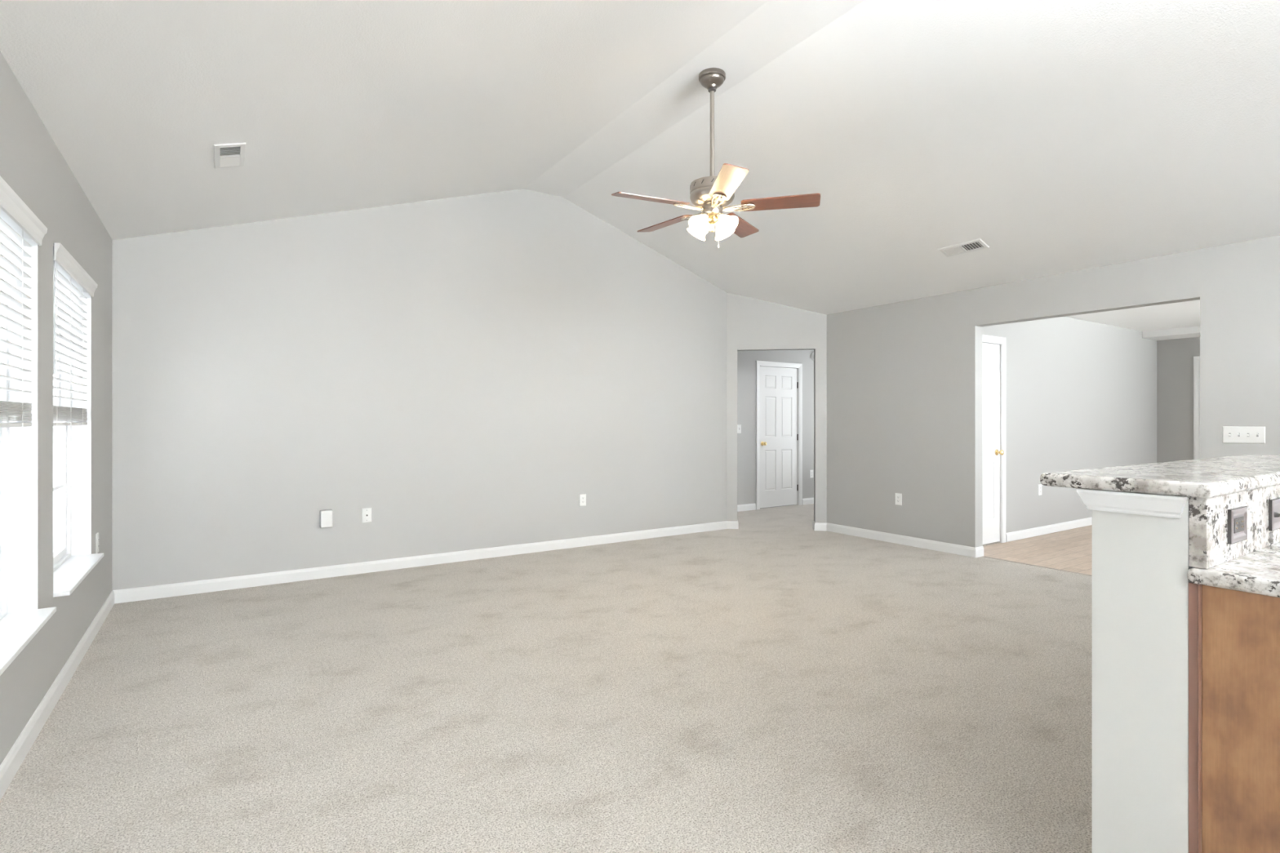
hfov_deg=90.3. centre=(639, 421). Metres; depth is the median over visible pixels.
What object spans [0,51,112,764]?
wall
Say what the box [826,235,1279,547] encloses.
wall
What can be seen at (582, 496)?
wall outlet
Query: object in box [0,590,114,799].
baseboard
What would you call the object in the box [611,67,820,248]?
ceiling fan
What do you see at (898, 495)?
wall outlet
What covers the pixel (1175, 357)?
wall
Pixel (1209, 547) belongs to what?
backsplash
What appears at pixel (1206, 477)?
countertop
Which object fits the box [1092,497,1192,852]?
wall
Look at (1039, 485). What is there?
wall outlet
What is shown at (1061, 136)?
ceiling
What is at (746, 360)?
wall
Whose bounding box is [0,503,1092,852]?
floor
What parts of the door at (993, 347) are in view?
knob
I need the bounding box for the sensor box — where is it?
[320,509,332,528]
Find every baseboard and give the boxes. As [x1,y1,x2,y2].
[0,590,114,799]
[113,520,738,604]
[737,503,755,511]
[802,497,813,505]
[812,520,983,557]
[1005,516,1092,542]
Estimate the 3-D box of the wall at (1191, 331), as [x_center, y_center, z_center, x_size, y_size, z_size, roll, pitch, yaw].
[7.699,-1.147,7.278,0.508,0.085,3.075,0,0,-33]
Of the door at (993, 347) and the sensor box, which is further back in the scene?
the door at (993, 347)
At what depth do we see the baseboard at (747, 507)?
8.77 m
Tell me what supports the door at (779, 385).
in the wall at (746, 360)
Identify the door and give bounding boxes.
[755,360,802,509]
[982,334,1005,544]
[1193,355,1199,459]
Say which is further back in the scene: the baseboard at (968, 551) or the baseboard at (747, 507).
the baseboard at (747, 507)
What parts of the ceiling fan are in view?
fan blade, fan blade, lamp shade, lamp shade, light bulb, lamp shade, light bulb, lamp shade, fan blade, fan blade, fan blade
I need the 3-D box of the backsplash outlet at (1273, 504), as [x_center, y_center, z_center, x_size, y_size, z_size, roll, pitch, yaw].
[1.649,0.238,1.641,0.116,0.078,0.016,0,0,-33]
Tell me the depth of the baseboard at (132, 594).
5.26 m
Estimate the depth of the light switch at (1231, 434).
4.24 m
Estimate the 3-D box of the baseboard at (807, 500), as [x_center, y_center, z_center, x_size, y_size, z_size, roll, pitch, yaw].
[2.994,1.185,9.788,1.424,0.090,0.013,0,0,-33]
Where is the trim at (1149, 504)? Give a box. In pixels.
[1075,488,1187,518]
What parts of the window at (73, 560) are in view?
sash, sash, frame, sill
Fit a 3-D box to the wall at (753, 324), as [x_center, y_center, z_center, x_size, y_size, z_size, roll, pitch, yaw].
[1.557,-0.127,7.304,1.117,2.714,0.124,0,0,7]
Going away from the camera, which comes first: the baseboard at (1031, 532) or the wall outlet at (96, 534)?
the wall outlet at (96, 534)
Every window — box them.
[0,238,56,675]
[53,244,103,597]
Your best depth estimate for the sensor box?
4.99 m
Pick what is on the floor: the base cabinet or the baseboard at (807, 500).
the base cabinet
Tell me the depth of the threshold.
5.40 m
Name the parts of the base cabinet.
scribe moulding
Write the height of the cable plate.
0.118 m
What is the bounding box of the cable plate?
[361,507,371,523]
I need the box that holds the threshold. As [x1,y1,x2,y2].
[984,556,1092,576]
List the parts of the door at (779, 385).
knob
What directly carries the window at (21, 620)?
in the wall at (32, 164)
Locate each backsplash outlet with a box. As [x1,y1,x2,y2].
[1227,506,1247,544]
[1268,497,1279,530]
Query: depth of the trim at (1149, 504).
1.46 m
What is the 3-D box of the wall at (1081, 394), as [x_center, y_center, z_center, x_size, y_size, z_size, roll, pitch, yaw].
[5.003,0.020,7.417,4.860,2.420,0.124,0,0,-33]
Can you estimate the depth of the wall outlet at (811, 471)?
9.50 m
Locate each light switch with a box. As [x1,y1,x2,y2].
[737,424,741,433]
[1222,426,1265,444]
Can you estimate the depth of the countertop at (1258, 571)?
1.35 m
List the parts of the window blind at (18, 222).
ladder cord, head rail, rail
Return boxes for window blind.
[0,176,47,427]
[53,242,97,426]
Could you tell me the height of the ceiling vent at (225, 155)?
0.050 m
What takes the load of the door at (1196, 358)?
in the wall at (1175, 357)
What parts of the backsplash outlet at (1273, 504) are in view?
plate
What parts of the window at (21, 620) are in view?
sash, frame, sill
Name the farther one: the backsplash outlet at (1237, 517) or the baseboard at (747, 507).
the baseboard at (747, 507)
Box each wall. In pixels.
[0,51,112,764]
[112,188,726,590]
[726,292,826,522]
[737,350,813,505]
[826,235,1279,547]
[982,316,1156,533]
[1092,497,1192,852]
[1142,325,1199,340]
[1156,337,1199,462]
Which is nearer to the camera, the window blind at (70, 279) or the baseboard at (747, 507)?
the window blind at (70, 279)
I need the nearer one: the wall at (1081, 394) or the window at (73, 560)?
the window at (73, 560)
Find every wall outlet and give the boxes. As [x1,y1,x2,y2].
[95,532,98,553]
[579,493,586,506]
[809,470,813,477]
[895,493,902,505]
[1038,484,1041,495]
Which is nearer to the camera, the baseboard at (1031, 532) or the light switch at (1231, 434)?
the light switch at (1231, 434)
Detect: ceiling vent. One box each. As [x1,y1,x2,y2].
[213,142,245,168]
[937,238,989,257]
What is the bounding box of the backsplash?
[1188,484,1279,568]
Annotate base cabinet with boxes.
[1188,582,1279,852]
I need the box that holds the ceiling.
[0,0,1279,331]
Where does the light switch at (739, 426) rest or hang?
attached to the wall at (746, 360)
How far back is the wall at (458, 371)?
5.33 m
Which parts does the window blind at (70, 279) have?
ladder cord, head rail, rail, ladder cord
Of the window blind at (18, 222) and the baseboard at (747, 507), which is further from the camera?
the baseboard at (747, 507)
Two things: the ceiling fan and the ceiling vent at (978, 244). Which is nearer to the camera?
the ceiling fan
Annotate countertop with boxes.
[1040,454,1279,497]
[1186,542,1279,597]
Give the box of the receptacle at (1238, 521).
[1233,515,1244,533]

